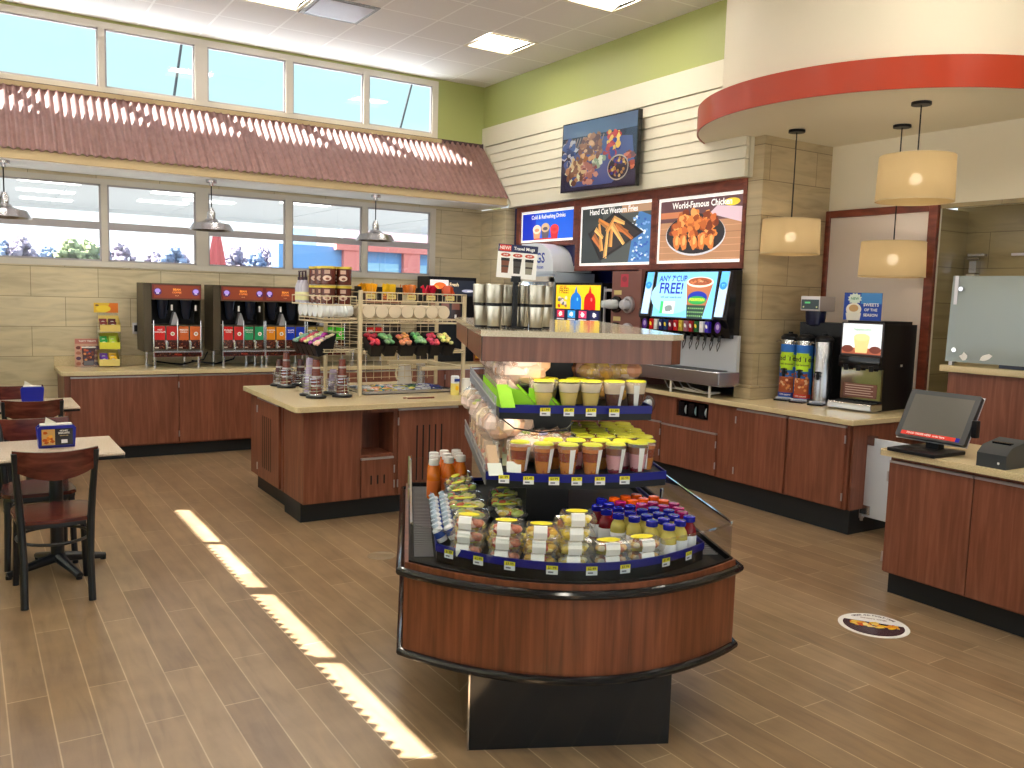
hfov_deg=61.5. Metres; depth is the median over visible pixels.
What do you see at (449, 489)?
tray
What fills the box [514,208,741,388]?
wall
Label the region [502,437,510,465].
wedge
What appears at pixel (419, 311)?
cup stack
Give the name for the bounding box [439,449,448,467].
juice bottle
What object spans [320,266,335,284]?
jar
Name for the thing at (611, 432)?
cup
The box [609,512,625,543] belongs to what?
juice bottle
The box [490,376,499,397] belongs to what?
wedge
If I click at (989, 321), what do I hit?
wall
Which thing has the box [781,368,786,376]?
faucet
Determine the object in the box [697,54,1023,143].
trim
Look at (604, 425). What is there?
cup
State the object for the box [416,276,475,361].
display
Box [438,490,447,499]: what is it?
drink
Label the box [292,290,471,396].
wire rack
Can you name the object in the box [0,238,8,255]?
tree
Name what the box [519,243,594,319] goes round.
cooler
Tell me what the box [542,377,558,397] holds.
cup
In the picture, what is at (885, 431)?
base cabinet
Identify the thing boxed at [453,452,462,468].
juice bottle
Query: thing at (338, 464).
base cabinet
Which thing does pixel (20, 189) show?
recessed light
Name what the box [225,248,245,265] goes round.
tree
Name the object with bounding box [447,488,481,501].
tray
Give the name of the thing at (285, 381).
spiral
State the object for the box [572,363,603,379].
bag
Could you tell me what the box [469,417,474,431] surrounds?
wedge
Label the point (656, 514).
juice bottle
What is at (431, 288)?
bin
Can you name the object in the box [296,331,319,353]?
bin
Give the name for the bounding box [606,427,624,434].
cup
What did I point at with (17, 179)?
recessed light
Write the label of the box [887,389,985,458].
monitor
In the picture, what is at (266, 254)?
tree
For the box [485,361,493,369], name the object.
bag
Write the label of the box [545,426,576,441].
bag
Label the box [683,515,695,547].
juice bottle
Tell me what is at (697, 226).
menu board
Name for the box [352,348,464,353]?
shelf
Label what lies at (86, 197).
ceiling
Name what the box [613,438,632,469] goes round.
cup
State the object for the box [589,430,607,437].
cup
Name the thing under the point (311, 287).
jar
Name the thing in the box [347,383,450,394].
tray
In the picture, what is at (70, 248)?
tree
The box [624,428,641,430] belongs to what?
cup
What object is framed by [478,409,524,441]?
bag
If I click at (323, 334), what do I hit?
bin
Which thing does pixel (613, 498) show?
juice bottle
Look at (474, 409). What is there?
bag
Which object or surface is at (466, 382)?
cup
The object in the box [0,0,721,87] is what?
ceiling
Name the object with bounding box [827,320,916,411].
machine
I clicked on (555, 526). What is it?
snack box
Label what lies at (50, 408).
cafe chair
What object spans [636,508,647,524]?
juice bottle
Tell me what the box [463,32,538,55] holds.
ceiling light
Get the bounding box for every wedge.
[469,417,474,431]
[471,421,476,439]
[474,426,485,442]
[477,432,488,449]
[480,438,492,456]
[483,369,489,388]
[483,445,502,475]
[484,370,492,390]
[486,371,491,391]
[487,373,492,394]
[489,374,494,395]
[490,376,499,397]
[492,378,499,392]
[493,379,514,407]
[494,439,498,450]
[498,439,503,457]
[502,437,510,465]
[506,444,520,472]
[507,380,535,404]
[528,380,560,404]
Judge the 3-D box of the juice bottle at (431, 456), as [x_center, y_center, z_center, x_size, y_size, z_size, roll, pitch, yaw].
[-0.403,0.471,4.482,0.070,0.203,0.069,1,6,-7]
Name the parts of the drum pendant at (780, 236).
lamp shade, cord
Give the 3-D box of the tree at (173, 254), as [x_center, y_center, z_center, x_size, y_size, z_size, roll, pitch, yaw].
[-18.701,-5.544,47.410,2.072,4.130,1.959,7,8,44]
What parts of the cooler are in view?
door, panel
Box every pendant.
[0,159,32,219]
[188,179,233,231]
[356,194,394,241]
[760,129,820,255]
[857,123,926,277]
[874,100,957,205]
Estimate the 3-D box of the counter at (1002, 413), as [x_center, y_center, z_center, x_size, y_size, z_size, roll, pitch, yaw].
[4.301,0.630,5.800,0.450,1.325,2.700,-3,8,-39]
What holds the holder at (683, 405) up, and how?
in the base cabinet at (698, 454)
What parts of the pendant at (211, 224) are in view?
lamp shade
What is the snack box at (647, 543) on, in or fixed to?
on the snack box at (635, 554)
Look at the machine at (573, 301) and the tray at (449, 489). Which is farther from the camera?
the machine at (573, 301)
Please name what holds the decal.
on the floor
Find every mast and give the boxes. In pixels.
[173,44,182,95]
[399,84,411,127]
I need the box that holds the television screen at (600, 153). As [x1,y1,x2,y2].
[560,108,642,193]
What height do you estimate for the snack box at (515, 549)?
0.057 m
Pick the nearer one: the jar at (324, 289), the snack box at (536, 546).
the snack box at (536, 546)
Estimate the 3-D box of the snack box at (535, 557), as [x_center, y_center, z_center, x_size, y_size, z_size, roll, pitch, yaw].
[0.106,0.676,3.334,0.130,0.057,0.106,2,6,1]
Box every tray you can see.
[98,315,120,331]
[98,333,119,348]
[98,350,119,365]
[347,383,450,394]
[443,473,473,488]
[443,480,473,488]
[444,480,477,494]
[444,487,477,494]
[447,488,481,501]
[449,496,485,511]
[449,505,489,522]
[452,505,485,511]
[452,512,489,522]
[455,495,481,501]
[485,510,527,524]
[486,494,521,510]
[486,502,521,510]
[488,487,517,501]
[488,492,503,501]
[639,364,738,386]
[827,399,881,411]
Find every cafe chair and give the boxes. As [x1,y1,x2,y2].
[0,384,43,498]
[0,398,63,503]
[0,416,78,571]
[10,446,98,610]
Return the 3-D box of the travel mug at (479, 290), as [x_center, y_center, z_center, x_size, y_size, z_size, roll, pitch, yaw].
[-0.134,-0.345,3.780,0.078,0.188,0.077,-2,7,-32]
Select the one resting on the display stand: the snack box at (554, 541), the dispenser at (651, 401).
the snack box at (554, 541)
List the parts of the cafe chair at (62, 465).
leg, post, seat, seat frame, backrest, leg, post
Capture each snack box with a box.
[452,532,482,546]
[454,525,480,535]
[454,541,481,555]
[455,528,483,543]
[456,512,484,529]
[485,530,513,545]
[487,525,516,540]
[487,538,520,552]
[487,546,520,558]
[488,532,523,550]
[489,518,524,535]
[516,533,549,549]
[520,532,555,542]
[521,542,552,556]
[523,550,556,561]
[524,536,557,553]
[526,521,559,539]
[552,534,559,548]
[553,522,565,533]
[554,543,588,559]
[556,529,581,543]
[556,550,591,562]
[557,515,570,528]
[558,537,593,555]
[559,523,594,540]
[560,509,596,526]
[595,537,626,555]
[595,550,626,562]
[628,534,659,551]
[628,547,658,559]
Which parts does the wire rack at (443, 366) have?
post, post, rail, post, post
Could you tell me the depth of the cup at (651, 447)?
3.78 m
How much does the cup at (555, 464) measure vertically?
0.130 m
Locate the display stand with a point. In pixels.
(543, 654)
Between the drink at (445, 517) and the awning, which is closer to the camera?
the drink at (445, 517)
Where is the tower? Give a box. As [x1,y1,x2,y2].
[601,269,670,384]
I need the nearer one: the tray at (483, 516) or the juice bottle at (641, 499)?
the tray at (483, 516)
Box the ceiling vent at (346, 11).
[299,0,380,24]
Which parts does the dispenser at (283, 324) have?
leg, flavour panel, spout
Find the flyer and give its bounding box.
[74,338,99,366]
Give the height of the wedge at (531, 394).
0.125 m
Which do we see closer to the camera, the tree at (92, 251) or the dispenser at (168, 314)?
the dispenser at (168, 314)
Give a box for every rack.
[94,303,120,367]
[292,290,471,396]
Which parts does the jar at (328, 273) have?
lid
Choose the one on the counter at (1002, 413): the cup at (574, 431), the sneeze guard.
the sneeze guard
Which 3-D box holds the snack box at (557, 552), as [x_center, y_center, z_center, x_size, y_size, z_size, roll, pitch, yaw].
[0.234,0.669,3.443,0.130,0.057,0.106,1,6,-7]
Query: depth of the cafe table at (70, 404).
7.10 m
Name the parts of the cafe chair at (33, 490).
post, leg, backrest, seat, seat frame, post, leg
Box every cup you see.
[461,378,470,394]
[509,439,530,471]
[532,379,554,404]
[532,441,554,473]
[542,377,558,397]
[543,437,563,468]
[557,379,580,405]
[557,442,579,474]
[565,438,585,468]
[566,377,585,403]
[571,427,586,432]
[571,430,587,440]
[575,433,594,462]
[579,421,596,429]
[580,379,602,405]
[581,424,598,431]
[581,442,602,473]
[587,427,605,433]
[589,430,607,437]
[590,438,610,468]
[596,434,615,442]
[598,421,614,427]
[600,424,617,431]
[603,379,625,405]
[604,441,626,473]
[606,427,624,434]
[609,431,627,438]
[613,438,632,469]
[614,422,631,426]
[617,424,633,431]
[617,434,635,463]
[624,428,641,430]
[625,379,645,405]
[627,431,644,438]
[627,440,648,471]
[634,434,653,439]
[637,438,656,469]
[644,399,651,404]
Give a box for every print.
[521,207,573,242]
[613,274,628,320]
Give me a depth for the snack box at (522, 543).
3.54 m
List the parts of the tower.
frame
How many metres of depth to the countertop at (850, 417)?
7.20 m
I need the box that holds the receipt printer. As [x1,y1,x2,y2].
[976,437,1023,469]
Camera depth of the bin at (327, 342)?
6.93 m
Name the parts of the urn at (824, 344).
lid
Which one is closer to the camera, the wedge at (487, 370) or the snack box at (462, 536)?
the snack box at (462, 536)
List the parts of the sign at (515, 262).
post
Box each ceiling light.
[243,0,311,11]
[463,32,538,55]
[562,0,643,12]
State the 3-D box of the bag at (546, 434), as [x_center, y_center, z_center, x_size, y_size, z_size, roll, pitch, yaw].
[0.135,0.273,3.885,0.229,0.160,0.169,-2,7,-30]
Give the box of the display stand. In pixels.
[396,317,743,750]
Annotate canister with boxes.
[416,363,424,382]
[450,375,459,394]
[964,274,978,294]
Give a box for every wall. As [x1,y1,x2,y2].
[0,1,500,418]
[480,0,754,284]
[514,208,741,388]
[723,0,1023,88]
[829,118,1023,392]
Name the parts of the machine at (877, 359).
nozzle panel, splash panel, picture door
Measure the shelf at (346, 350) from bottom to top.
0.030 m
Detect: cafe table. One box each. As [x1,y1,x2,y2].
[0,398,79,497]
[0,436,124,579]
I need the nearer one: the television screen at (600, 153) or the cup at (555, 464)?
the cup at (555, 464)
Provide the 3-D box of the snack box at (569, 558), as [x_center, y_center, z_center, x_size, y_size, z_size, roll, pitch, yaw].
[0.238,0.680,3.328,0.130,0.057,0.106,1,6,-5]
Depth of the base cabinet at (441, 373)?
10.17 m
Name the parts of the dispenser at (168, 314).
leg, guard rod, leg, flavour panel, flavour panel, spout, guard rod, flavour panel, flavour panel, leg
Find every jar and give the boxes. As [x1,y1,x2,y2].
[309,266,322,284]
[309,285,314,302]
[314,266,325,284]
[314,285,319,302]
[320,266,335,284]
[320,285,335,303]
[336,267,351,284]
[336,286,351,303]
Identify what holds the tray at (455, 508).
on the tray at (453, 503)
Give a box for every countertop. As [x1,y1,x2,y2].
[54,360,484,375]
[243,381,461,412]
[645,380,903,425]
[880,443,1023,481]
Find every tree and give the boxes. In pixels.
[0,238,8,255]
[7,235,37,256]
[38,245,56,257]
[52,238,85,258]
[80,239,99,258]
[110,243,135,260]
[144,251,161,261]
[159,246,186,262]
[174,253,189,262]
[224,243,247,264]
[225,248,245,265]
[244,251,266,266]
[254,246,270,266]
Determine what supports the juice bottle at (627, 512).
on the display stand
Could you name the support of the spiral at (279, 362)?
on the countertop at (289, 399)
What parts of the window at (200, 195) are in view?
rail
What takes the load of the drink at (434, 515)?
on the display stand
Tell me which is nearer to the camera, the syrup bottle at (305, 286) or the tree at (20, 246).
the syrup bottle at (305, 286)
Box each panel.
[641,272,655,313]
[714,271,730,316]
[821,205,940,389]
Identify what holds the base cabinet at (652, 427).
on the floor
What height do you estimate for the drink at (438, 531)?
0.086 m
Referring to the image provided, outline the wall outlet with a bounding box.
[132,323,136,333]
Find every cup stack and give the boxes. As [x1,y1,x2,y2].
[298,302,303,314]
[303,302,308,315]
[307,303,313,315]
[312,303,336,316]
[317,303,352,317]
[353,304,374,317]
[370,304,387,317]
[383,304,400,318]
[397,305,412,318]
[409,305,425,318]
[421,305,437,318]
[431,305,449,318]
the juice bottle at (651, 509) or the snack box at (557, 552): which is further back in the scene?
the juice bottle at (651, 509)
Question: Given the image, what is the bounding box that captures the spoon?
[403,397,433,398]
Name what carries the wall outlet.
attached to the wall at (43, 308)
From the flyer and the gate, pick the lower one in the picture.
the gate
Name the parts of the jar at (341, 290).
lid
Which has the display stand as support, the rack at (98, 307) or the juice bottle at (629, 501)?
the juice bottle at (629, 501)
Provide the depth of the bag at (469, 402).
4.45 m
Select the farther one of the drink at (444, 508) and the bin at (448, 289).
the bin at (448, 289)
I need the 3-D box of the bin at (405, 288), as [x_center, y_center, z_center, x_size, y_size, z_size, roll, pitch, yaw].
[-0.899,-0.780,7.325,0.175,0.142,0.134,-2,7,-32]
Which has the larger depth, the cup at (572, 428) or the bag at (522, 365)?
the cup at (572, 428)
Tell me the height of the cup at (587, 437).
0.130 m
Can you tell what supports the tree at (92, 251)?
on the ground
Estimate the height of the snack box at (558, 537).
0.057 m
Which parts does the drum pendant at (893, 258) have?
lamp shade, cord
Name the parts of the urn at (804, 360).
lid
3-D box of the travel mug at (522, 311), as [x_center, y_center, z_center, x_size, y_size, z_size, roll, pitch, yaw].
[0.045,-0.339,3.772,0.077,0.188,0.078,1,6,-11]
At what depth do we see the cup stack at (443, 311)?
7.40 m
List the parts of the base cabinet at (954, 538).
door, door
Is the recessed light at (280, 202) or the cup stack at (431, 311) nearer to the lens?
the cup stack at (431, 311)
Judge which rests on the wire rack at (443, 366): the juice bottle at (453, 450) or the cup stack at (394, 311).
the cup stack at (394, 311)
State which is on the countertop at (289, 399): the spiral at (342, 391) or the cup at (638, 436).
the spiral at (342, 391)
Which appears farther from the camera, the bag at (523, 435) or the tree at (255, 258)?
the tree at (255, 258)
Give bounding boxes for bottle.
[295,271,300,301]
[298,270,303,301]
[301,270,308,302]
[426,458,439,498]
[427,451,438,472]
[429,454,440,490]
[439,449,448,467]
[441,452,451,482]
[441,456,454,490]
[451,449,460,463]
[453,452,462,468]
[454,454,466,477]
[589,504,602,538]
[596,498,606,504]
[598,508,612,542]
[603,502,614,516]
[609,496,619,502]
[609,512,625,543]
[612,506,624,519]
[615,500,625,511]
[620,495,630,500]
[623,510,635,527]
[624,504,635,516]
[625,515,641,551]
[626,499,637,504]
[631,493,641,499]
[636,502,646,514]
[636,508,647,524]
[638,497,648,508]
[640,513,652,538]
[644,519,658,553]
[647,501,658,506]
[648,495,658,501]
[648,506,659,518]
[653,511,664,527]
[657,517,669,550]
[658,499,668,504]
[658,504,668,511]
[659,523,676,555]
[663,508,674,516]
[668,502,679,508]
[668,513,679,522]
[673,506,683,513]
[674,519,686,550]
[676,510,687,518]
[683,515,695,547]
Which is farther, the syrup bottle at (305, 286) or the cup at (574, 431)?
the syrup bottle at (305, 286)
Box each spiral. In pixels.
[270,359,282,386]
[277,352,295,388]
[292,359,305,385]
[299,358,312,395]
[305,359,326,398]
[324,369,336,394]
[332,359,351,397]
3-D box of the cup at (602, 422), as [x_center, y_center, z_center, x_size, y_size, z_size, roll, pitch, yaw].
[0.472,0.257,4.300,0.096,0.130,0.097,-1,6,-23]
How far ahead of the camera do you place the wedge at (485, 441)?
3.84 m
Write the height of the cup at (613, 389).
0.114 m
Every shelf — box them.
[299,316,356,322]
[323,345,354,352]
[347,317,456,323]
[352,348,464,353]
[472,374,650,420]
[482,451,664,488]
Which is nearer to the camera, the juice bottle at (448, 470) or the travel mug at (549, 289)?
the travel mug at (549, 289)
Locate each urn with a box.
[773,332,797,401]
[789,332,814,403]
[807,334,834,405]
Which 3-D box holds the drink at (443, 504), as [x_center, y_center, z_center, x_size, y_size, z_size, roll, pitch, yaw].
[-0.288,0.567,3.827,0.068,0.086,0.044,1,6,-7]
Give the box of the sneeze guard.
[948,276,1023,369]
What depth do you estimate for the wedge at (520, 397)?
3.65 m
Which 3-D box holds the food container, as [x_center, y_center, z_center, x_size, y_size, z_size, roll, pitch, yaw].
[-0.024,0.597,3.963,0.200,0.080,0.166,1,6,-7]
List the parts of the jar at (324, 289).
lid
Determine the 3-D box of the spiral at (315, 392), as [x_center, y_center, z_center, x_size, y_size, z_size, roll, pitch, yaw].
[-1.559,-0.042,6.852,0.165,0.306,0.166,-3,7,-36]
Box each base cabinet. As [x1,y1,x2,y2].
[57,373,178,459]
[178,372,274,453]
[251,394,284,504]
[284,405,471,522]
[291,370,365,382]
[366,369,444,385]
[444,367,485,391]
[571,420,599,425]
[600,392,664,469]
[660,395,738,502]
[732,407,884,534]
[847,422,925,510]
[880,457,1023,636]
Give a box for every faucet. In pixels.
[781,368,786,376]
[796,369,802,377]
[815,371,820,379]
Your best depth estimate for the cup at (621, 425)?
4.18 m
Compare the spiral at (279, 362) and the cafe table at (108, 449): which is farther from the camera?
the spiral at (279, 362)
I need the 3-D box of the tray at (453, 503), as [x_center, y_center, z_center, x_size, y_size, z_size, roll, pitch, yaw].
[-0.213,0.555,3.901,0.200,0.074,0.150,-1,6,-24]
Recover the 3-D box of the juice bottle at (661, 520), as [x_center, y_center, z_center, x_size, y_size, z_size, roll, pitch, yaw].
[0.624,0.625,3.557,0.067,0.144,0.066,1,6,-7]
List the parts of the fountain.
splash panel, leg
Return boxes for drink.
[429,493,439,501]
[429,497,440,507]
[429,501,440,510]
[430,504,441,515]
[430,509,442,520]
[431,513,442,523]
[431,518,443,527]
[431,522,447,542]
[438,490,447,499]
[439,494,449,503]
[439,498,452,509]
[440,502,452,512]
[441,506,454,519]
[441,510,455,524]
[442,515,454,525]
[442,519,455,539]
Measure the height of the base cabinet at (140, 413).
0.860 m
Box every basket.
[292,294,356,305]
[351,291,466,303]
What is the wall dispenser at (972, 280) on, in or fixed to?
attached to the wall at (989, 321)
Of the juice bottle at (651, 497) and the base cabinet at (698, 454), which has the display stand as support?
the juice bottle at (651, 497)
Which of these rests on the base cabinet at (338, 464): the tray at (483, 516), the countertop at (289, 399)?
the countertop at (289, 399)
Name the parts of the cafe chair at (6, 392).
backrest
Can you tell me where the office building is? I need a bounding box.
[271,228,427,273]
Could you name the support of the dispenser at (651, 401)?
attached to the base cabinet at (652, 427)
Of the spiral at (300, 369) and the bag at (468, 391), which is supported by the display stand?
the bag at (468, 391)
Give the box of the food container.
[485,503,527,524]
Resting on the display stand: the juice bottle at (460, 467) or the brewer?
the juice bottle at (460, 467)
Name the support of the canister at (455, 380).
on the countertop at (289, 399)
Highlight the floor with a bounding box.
[0,449,1023,767]
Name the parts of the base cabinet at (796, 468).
door, door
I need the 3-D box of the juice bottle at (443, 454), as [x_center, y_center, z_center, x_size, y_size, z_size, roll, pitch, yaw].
[-0.345,0.466,4.549,0.070,0.203,0.069,1,6,-7]
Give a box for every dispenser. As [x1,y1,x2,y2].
[137,283,202,368]
[204,285,266,366]
[253,286,305,365]
[294,315,345,362]
[345,289,400,364]
[644,396,655,410]
[964,254,987,294]
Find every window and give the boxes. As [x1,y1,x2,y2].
[0,3,438,138]
[0,170,435,278]
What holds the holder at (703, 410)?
in the base cabinet at (698, 454)
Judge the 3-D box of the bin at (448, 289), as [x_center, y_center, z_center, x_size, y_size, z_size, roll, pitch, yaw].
[-0.588,-0.791,7.524,0.175,0.142,0.125,-2,7,-32]
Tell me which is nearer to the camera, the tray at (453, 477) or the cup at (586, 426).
the cup at (586, 426)
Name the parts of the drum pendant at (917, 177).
lamp shade, cord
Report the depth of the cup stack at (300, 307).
7.27 m
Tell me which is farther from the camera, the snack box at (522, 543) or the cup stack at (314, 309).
the cup stack at (314, 309)
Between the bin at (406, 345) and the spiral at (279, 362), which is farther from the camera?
the spiral at (279, 362)
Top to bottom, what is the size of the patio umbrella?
2.700 m
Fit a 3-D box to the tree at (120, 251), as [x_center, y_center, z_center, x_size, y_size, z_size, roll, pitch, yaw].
[-22.713,-6.047,50.066,2.091,4.369,2.192,1,6,-3]
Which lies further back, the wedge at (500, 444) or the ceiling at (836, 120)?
the ceiling at (836, 120)
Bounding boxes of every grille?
[413,487,433,556]
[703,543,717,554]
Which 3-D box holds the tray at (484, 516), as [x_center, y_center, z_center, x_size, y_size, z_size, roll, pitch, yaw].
[-0.194,0.591,3.739,0.200,0.036,0.150,1,6,-7]
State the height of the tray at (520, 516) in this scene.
0.039 m
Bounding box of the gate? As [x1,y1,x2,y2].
[859,435,908,521]
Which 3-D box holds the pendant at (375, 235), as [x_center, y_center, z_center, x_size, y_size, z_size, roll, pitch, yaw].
[-1.584,-1.928,9.995,0.464,0.525,0.464,-2,7,-32]
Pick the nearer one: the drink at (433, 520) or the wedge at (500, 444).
the drink at (433, 520)
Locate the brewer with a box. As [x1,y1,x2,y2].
[800,296,841,399]
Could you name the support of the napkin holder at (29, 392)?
on the cafe table at (70, 404)
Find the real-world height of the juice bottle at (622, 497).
0.144 m
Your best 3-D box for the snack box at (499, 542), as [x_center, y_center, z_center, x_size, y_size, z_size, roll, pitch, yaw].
[-0.024,0.614,3.365,0.130,0.057,0.106,2,6,7]
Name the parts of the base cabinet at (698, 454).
door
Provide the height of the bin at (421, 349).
0.196 m
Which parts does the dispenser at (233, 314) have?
leg, leg, flavour panel, flavour panel, spout, flavour panel, flavour panel, leg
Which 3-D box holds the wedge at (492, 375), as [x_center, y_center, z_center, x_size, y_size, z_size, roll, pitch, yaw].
[-0.058,0.007,3.860,0.062,0.125,0.136,0,6,-15]
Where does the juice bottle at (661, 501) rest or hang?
on the display stand
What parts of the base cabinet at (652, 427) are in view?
door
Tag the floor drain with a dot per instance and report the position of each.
(380, 555)
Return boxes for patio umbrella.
[210,236,225,264]
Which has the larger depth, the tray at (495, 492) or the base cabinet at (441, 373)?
the base cabinet at (441, 373)
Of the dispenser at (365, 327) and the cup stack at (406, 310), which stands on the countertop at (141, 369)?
the dispenser at (365, 327)
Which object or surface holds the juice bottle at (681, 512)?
on the display stand
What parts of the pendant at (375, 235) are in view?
lamp shade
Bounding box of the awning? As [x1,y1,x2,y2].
[0,83,508,198]
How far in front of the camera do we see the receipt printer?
4.68 m
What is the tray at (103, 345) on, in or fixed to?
on the rack at (98, 307)
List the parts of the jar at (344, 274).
lid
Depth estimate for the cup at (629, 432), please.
3.99 m
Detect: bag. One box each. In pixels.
[461,386,476,409]
[467,391,481,408]
[469,397,486,420]
[476,401,489,431]
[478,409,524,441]
[484,411,533,430]
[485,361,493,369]
[492,361,496,373]
[496,362,545,387]
[503,362,550,370]
[506,429,548,460]
[528,427,551,461]
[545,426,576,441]
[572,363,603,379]
[594,363,621,379]
[599,380,604,399]
[615,364,641,380]
[622,378,626,399]
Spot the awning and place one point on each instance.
(31, 118)
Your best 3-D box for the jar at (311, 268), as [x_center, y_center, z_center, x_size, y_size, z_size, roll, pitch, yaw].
[-1.624,-0.902,7.148,0.124,0.148,0.131,-2,7,-32]
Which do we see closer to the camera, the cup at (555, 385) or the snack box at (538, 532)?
the snack box at (538, 532)
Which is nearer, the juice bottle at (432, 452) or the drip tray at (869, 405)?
the juice bottle at (432, 452)
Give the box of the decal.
[838,613,909,638]
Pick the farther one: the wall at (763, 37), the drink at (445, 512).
the wall at (763, 37)
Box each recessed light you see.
[16,188,74,194]
[17,179,80,185]
[19,196,72,201]
[137,200,188,204]
[151,191,192,196]
[183,199,235,204]
[280,202,328,206]
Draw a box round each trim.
[0,79,441,142]
[0,147,507,205]
[2,78,482,148]
[54,353,415,365]
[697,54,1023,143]
[940,198,1023,208]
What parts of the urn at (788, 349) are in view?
lid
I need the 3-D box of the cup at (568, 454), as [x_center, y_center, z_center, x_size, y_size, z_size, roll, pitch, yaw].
[0.237,0.317,3.645,0.096,0.130,0.097,1,6,-5]
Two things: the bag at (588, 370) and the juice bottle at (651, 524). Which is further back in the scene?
the bag at (588, 370)
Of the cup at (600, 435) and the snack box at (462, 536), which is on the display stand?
the cup at (600, 435)
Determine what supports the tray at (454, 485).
on the display stand
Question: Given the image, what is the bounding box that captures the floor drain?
[367,551,396,559]
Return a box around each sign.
[80,347,95,366]
[496,243,537,328]
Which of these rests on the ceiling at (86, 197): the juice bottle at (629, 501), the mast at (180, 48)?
the mast at (180, 48)
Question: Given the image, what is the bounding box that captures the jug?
[395,364,411,383]
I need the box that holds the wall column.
[733,135,832,399]
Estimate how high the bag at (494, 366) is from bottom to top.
0.162 m
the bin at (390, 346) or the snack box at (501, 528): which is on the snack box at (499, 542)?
the snack box at (501, 528)
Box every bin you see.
[292,330,315,352]
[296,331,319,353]
[300,331,322,354]
[305,332,330,355]
[310,333,336,356]
[354,283,377,299]
[362,332,383,356]
[375,283,395,300]
[376,332,397,355]
[392,332,416,355]
[395,284,415,300]
[408,332,428,355]
[415,285,436,301]
[421,332,442,355]
[434,285,454,301]
[434,332,455,355]
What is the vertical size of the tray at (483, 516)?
0.074 m
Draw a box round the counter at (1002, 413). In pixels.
[939,363,1023,444]
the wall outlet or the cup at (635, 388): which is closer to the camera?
the cup at (635, 388)
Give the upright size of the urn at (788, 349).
0.610 m
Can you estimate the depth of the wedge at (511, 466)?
3.64 m
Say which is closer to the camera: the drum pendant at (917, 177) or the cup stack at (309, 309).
the drum pendant at (917, 177)
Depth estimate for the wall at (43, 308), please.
9.14 m
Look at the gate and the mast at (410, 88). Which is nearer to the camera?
the gate
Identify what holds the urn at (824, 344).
on the countertop at (850, 417)
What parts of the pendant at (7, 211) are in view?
cord, lamp shade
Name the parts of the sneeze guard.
support post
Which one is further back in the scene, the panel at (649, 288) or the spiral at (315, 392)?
the panel at (649, 288)
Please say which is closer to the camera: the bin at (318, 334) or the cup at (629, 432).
the cup at (629, 432)
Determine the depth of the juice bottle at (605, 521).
3.66 m
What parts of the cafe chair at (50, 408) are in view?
post, backrest, post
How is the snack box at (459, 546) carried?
on the display stand
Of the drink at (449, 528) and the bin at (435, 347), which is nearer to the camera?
the drink at (449, 528)
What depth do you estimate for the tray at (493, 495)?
4.29 m
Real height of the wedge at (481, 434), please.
0.125 m
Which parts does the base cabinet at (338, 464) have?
door, door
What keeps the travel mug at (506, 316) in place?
on the display stand
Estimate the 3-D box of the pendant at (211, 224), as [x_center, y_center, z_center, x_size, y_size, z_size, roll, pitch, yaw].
[-3.158,-1.878,9.041,0.464,0.525,0.464,-2,7,-32]
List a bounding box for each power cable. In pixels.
[152,351,207,364]
[191,356,234,363]
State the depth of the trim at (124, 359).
9.68 m
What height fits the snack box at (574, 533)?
0.057 m
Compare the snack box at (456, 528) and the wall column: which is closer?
the snack box at (456, 528)
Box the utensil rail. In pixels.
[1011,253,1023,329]
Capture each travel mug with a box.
[473,284,486,326]
[486,284,503,327]
[501,285,512,326]
[517,285,528,327]
[527,285,545,329]
[542,286,552,328]
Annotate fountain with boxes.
[639,270,742,397]
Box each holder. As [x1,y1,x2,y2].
[20,381,43,401]
[36,418,75,448]
[678,400,690,415]
[688,402,699,417]
[698,403,708,419]
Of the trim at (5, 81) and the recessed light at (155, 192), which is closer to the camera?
the trim at (5, 81)
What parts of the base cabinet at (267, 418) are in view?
door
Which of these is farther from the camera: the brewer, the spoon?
the brewer
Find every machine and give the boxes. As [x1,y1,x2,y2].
[554,283,611,322]
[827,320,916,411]
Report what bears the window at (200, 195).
in the wall at (43, 308)
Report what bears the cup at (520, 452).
on the display stand
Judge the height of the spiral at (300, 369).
0.234 m
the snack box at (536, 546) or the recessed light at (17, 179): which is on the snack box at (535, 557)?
the snack box at (536, 546)
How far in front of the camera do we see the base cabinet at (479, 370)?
10.64 m
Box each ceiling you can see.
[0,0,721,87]
[0,157,505,209]
[0,178,508,234]
[698,87,1023,146]
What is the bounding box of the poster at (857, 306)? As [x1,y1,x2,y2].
[843,293,882,320]
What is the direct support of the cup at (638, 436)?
on the display stand
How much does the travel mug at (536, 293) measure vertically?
0.188 m
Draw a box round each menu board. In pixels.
[516,200,576,245]
[574,190,654,270]
[652,178,747,269]

